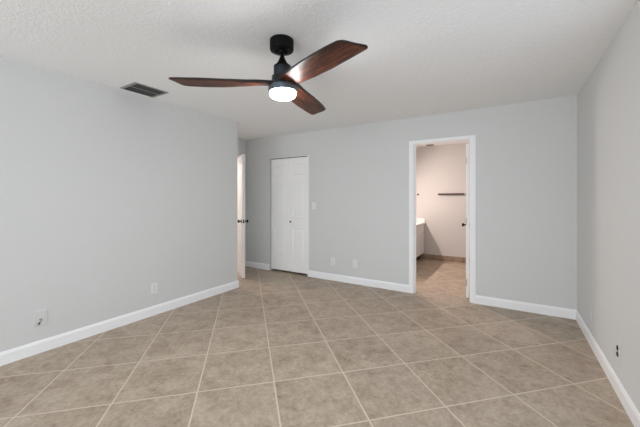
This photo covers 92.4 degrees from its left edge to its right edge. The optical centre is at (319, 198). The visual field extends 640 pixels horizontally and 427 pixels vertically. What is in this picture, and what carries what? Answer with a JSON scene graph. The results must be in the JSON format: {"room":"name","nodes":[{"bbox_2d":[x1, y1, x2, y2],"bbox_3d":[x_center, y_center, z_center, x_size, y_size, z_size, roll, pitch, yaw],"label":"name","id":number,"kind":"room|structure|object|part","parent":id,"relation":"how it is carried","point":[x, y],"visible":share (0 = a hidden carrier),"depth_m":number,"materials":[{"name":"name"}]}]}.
{"room":"empty bedroom","nodes":[
{"label":"empty bedroom","id":0,"kind":"room"},
{"bbox_2d":[0,56,237,351],"bbox_3d":[-3.186,0.100,2.327,1.041,2.440,5.813,0,0,32],"label":"wall","id":1,"kind":"structure","parent":0,"point":[108,194],"depth_m":3.01,"materials":[{"name":"grey paint"}]},
{"bbox_2d":[33,309,46,327],"bbox_3d":[-2.378,1.028,2.614,0.033,0.130,0.090,0,0,32],"label":"cable plate","id":2,"kind":"object","parent":1,"relation":"attached to","point":[39,317],"visible":1,"depth_m":2.61,"materials":[{"name":"white plastic"}]},
{"bbox_2d":[0,280,238,365],"bbox_3d":[-2.734,1.268,2.056,0.013,0.105,5.826,0,0,32],"label":"baseboard","id":3,"kind":"structure","parent":1,"relation":"attached to","point":[21,352],"depth_m":3.00,"materials":[{"name":"white paint"}]},
{"bbox_2d":[151,283,156,293],"bbox_3d":[-1.869,1.018,3.460,0.010,0.118,0.074,0,0,32],"label":"wall outlet","id":4,"kind":"object","parent":1,"relation":"attached to","point":[153,285],"visible":1,"depth_m":3.45,"materials":[{"name":"white plastic"}]},
{"bbox_2d":[238,139,245,265],"bbox_3d":[-1.766,0.100,5.505,0.120,2.440,1.087,0,0,32],"label":"wall","id":5,"kind":"structure","parent":0,"point":[241,143],"depth_m":5.92,"materials":[{"name":"grey paint"}]},
{"bbox_2d":[238,154,247,277],"bbox_3d":[-1.399,0.295,5.364,0.177,2.025,0.778,0,0,-23],"label":"door","id":6,"kind":"structure","parent":5,"relation":"in","point":[241,159],"depth_m":5.07,"materials":[{"name":"white paint"}]},
{"bbox_2d":[0,259,633,426],"bbox_3d":[-1.131,1.370,3.213,7.100,0.100,9.720,0,0,32],"label":"floor","id":7,"kind":"structure","parent":0,"point":[280,348],"depth_m":2.36,"materials":[{"name":"beige tile"}]},
{"bbox_2d":[416,218,424,260],"bbox_3d":[1.626,0.882,6.160,0.605,0.875,1.522,0,0,32],"label":"vanity","id":8,"kind":"object","parent":7,"relation":"on","point":[420,222],"visible":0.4,"depth_m":6.38,"materials":[{"name":"white paint"}]},
{"bbox_3d":[1.861,0.963,6.024,0.018,0.435,0.491,0,0,32],"label":"cabinet door","id":9,"kind":"part","parent":8,"relation":"part of","materials":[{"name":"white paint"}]},
{"bbox_2d":[416,222,424,226],"bbox_3d":[1.626,0.545,6.160,0.605,0.040,1.522,0,0,32],"label":"countertop","id":10,"kind":"structure","parent":8,"relation":"on","point":[417,223],"depth_m":6.35,"materials":[{"name":"white stone"}]},
{"bbox_3d":[2.123,0.654,6.449,0.018,0.152,0.487,0,0,32],"label":"drawer","id":11,"kind":"part","parent":8,"relation":"part of","materials":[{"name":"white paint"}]},
{"bbox_3d":[2.123,0.963,6.449,0.018,0.435,0.491,0,0,32],"label":"cabinet door","id":12,"kind":"part","parent":8,"relation":"part of","materials":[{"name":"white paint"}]},
{"bbox_2d":[0,0,638,146],"bbox_3d":[-1.131,-1.170,3.213,7.100,0.100,9.720,0,0,32],"label":"ceiling","id":13,"kind":"structure","parent":0,"point":[422,57],"depth_m":2.30,"materials":[{"name":"white paint"}]},
{"bbox_2d":[120,82,168,97],"bbox_3d":[-1.817,-1.115,3.180,0.290,0.011,0.347,0,0,32],"label":"ceiling vent","id":14,"kind":"object","parent":13,"relation":"in","point":[135,87],"visible":1,"depth_m":3.16,"materials":[{"name":"grey metal"}]},
{"bbox_2d":[169,34,367,114],"bbox_3d":[-0.149,-0.914,2.206,1.280,0.411,1.253,0,0,32],"label":"ceiling fan","id":15,"kind":"object","parent":13,"relation":"hanging from","point":[284,85],"visible":1,"depth_m":2.07,"materials":[{"name":"brown wood"}]},
{"bbox_3d":[-0.658,-0.804,2.112,0.687,0.061,0.185,-1,-1,-10],"label":"blade","id":16,"kind":"part","parent":15,"relation":"part of","materials":[{"name":"brown wood"}]},
{"bbox_3d":[-0.267,-0.964,2.172,0.122,0.076,0.122,-2,-1,32],"label":"rod","id":17,"kind":"part","parent":15,"relation":"part of","materials":[{"name":"black metal"}]},
{"bbox_2d":[270,88,295,100],"bbox_3d":[-0.262,-0.728,2.169,0.183,0.036,0.183,-2,-1,32],"label":"diffuser","id":18,"kind":"object","parent":15,"relation":"attached to","point":[281,94],"depth_m":2.12,"materials":[{"name":"white glass"}]},
{"bbox_3d":[-0.116,-0.811,2.540,0.185,0.061,0.687,-2,-1,20],"label":"blade","id":19,"kind":"part","parent":15,"relation":"part of","materials":[{"name":"brown wood"}]},
{"bbox_3d":[-0.016,-0.816,1.858,0.185,0.056,0.687,0,0,-39],"label":"blade","id":20,"kind":"part","parent":15,"relation":"part of","materials":[{"name":"brown wood"}]},
{"bbox_2d":[246,95,576,309],"bbox_3d":[0.713,0.100,4.684,5.200,2.440,0.120,0,0,32],"label":"wall","id":21,"kind":"structure","parent":0,"point":[526,152],"depth_m":3.98,"materials":[{"name":"grey paint"}]},
{"bbox_2d":[246,261,269,269],"bbox_3d":[-1.181,1.268,5.774,0.592,0.105,0.013,0,0,32],"label":"baseboard","id":22,"kind":"structure","parent":21,"relation":"attached to","point":[248,263],"depth_m":5.75,"materials":[{"name":"white paint"}]},
{"bbox_2d":[271,155,308,275],"bbox_3d":[-0.522,0.295,5.441,0.852,2.049,0.128,0,0,32],"label":"door frame","id":23,"kind":"structure","parent":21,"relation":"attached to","point":[304,155],"depth_m":5.17,"materials":[{"name":"white paint"}]},
{"bbox_2d":[271,156,306,273],"bbox_3d":[-0.554,0.284,5.401,0.808,2.003,0.065,0,0,32],"label":"door","id":24,"kind":"structure","parent":23,"relation":"attached to","point":[288,175],"depth_m":5.39,"materials":[{"name":"white paint"}]},
{"bbox_2d":[353,260,356,267],"bbox_3d":[0.533,1.012,4.718,0.074,0.118,0.010,0,0,32],"label":"wall outlet","id":25,"kind":"object","parent":21,"relation":"attached to","point":[354,261],"visible":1,"depth_m":4.71,"materials":[{"name":"white plastic"}]},
{"bbox_2d":[308,270,408,292],"bbox_3d":[0.525,1.268,4.722,1.685,0.105,0.013,0,0,32],"label":"baseboard","id":26,"kind":"structure","parent":21,"relation":"attached to","point":[322,275],"depth_m":4.66,"materials":[{"name":"white paint"}]},
{"bbox_2d":[409,135,475,303],"bbox_3d":[1.627,0.264,4.107,0.835,2.112,0.141,0,0,32],"label":"door frame","id":27,"kind":"structure","parent":21,"relation":"attached to","point":[471,138],"depth_m":3.98,"materials":[{"name":"white paint"}]},
{"bbox_2d":[462,143,468,297],"bbox_3d":[2.087,0.295,4.336,0.168,2.025,0.713,0,0,26],"label":"door","id":28,"kind":"structure","parent":21,"relation":"in","point":[467,144],"depth_m":4.03,"materials":[{"name":"white paint"}]},
{"bbox_2d":[476,295,576,319],"bbox_3d":[2.370,1.268,3.583,0.982,0.105,0.013,0,0,32],"label":"baseboard","id":29,"kind":"structure","parent":21,"relation":"attached to","point":[483,300],"depth_m":3.55,"materials":[{"name":"white paint"}]},
{"bbox_2d":[416,143,466,257],"bbox_3d":[2.203,0.100,5.339,2.700,2.440,2.560,0,0,32],"label":"wall","id":30,"kind":"structure","parent":0,"point":[439,168],"depth_m":6.47,"materials":[{"name":"paint"}]},
{"bbox_2d":[420,254,465,262],"bbox_3d":[2.386,1.264,5.155,1.955,0.112,2.440,0,0,32],"label":"baseboard","id":31,"kind":"structure","parent":30,"relation":"attached to","point":[422,256],"depth_m":6.45,"materials":[{"name":"beige tile"}]},
{"bbox_2d":[438,193,463,194],"bbox_3d":[2.711,-0.082,6.352,0.500,0.032,0.062,0,0,32],"label":"towel bar","id":32,"kind":"object","parent":30,"relation":"attached to","point":[438,193],"visible":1,"depth_m":6.32,"materials":[{"name":"brown metal"}]},
{"bbox_2d":[577,0,639,412],"bbox_3d":[1.030,0.100,0.363,0.120,2.440,6.900,0,0,32],"label":"wall","id":33,"kind":"structure","parent":0,"point":[608,102],"depth_m":2.17,"materials":[{"name":"grey paint"}]},
{"bbox_2d":[576,311,639,426],"bbox_3d":[0.970,1.268,0.392,0.013,0.105,6.887,0,0,32],"label":"baseboard","id":34,"kind":"structure","parent":33,"relation":"attached to","point":[630,408],"depth_m":2.15,"materials":[{"name":"white paint"}]},
{"bbox_2d":[616,340,619,361],"bbox_3d":[2.005,1.030,2.065,0.010,0.118,0.074,0,0,32],"label":"wall outlet","id":35,"kind":"object","parent":33,"relation":"attached to","point":[617,342],"visible":1,"depth_m":2.06,"materials":[{"name":"white plastic"}]}
]}

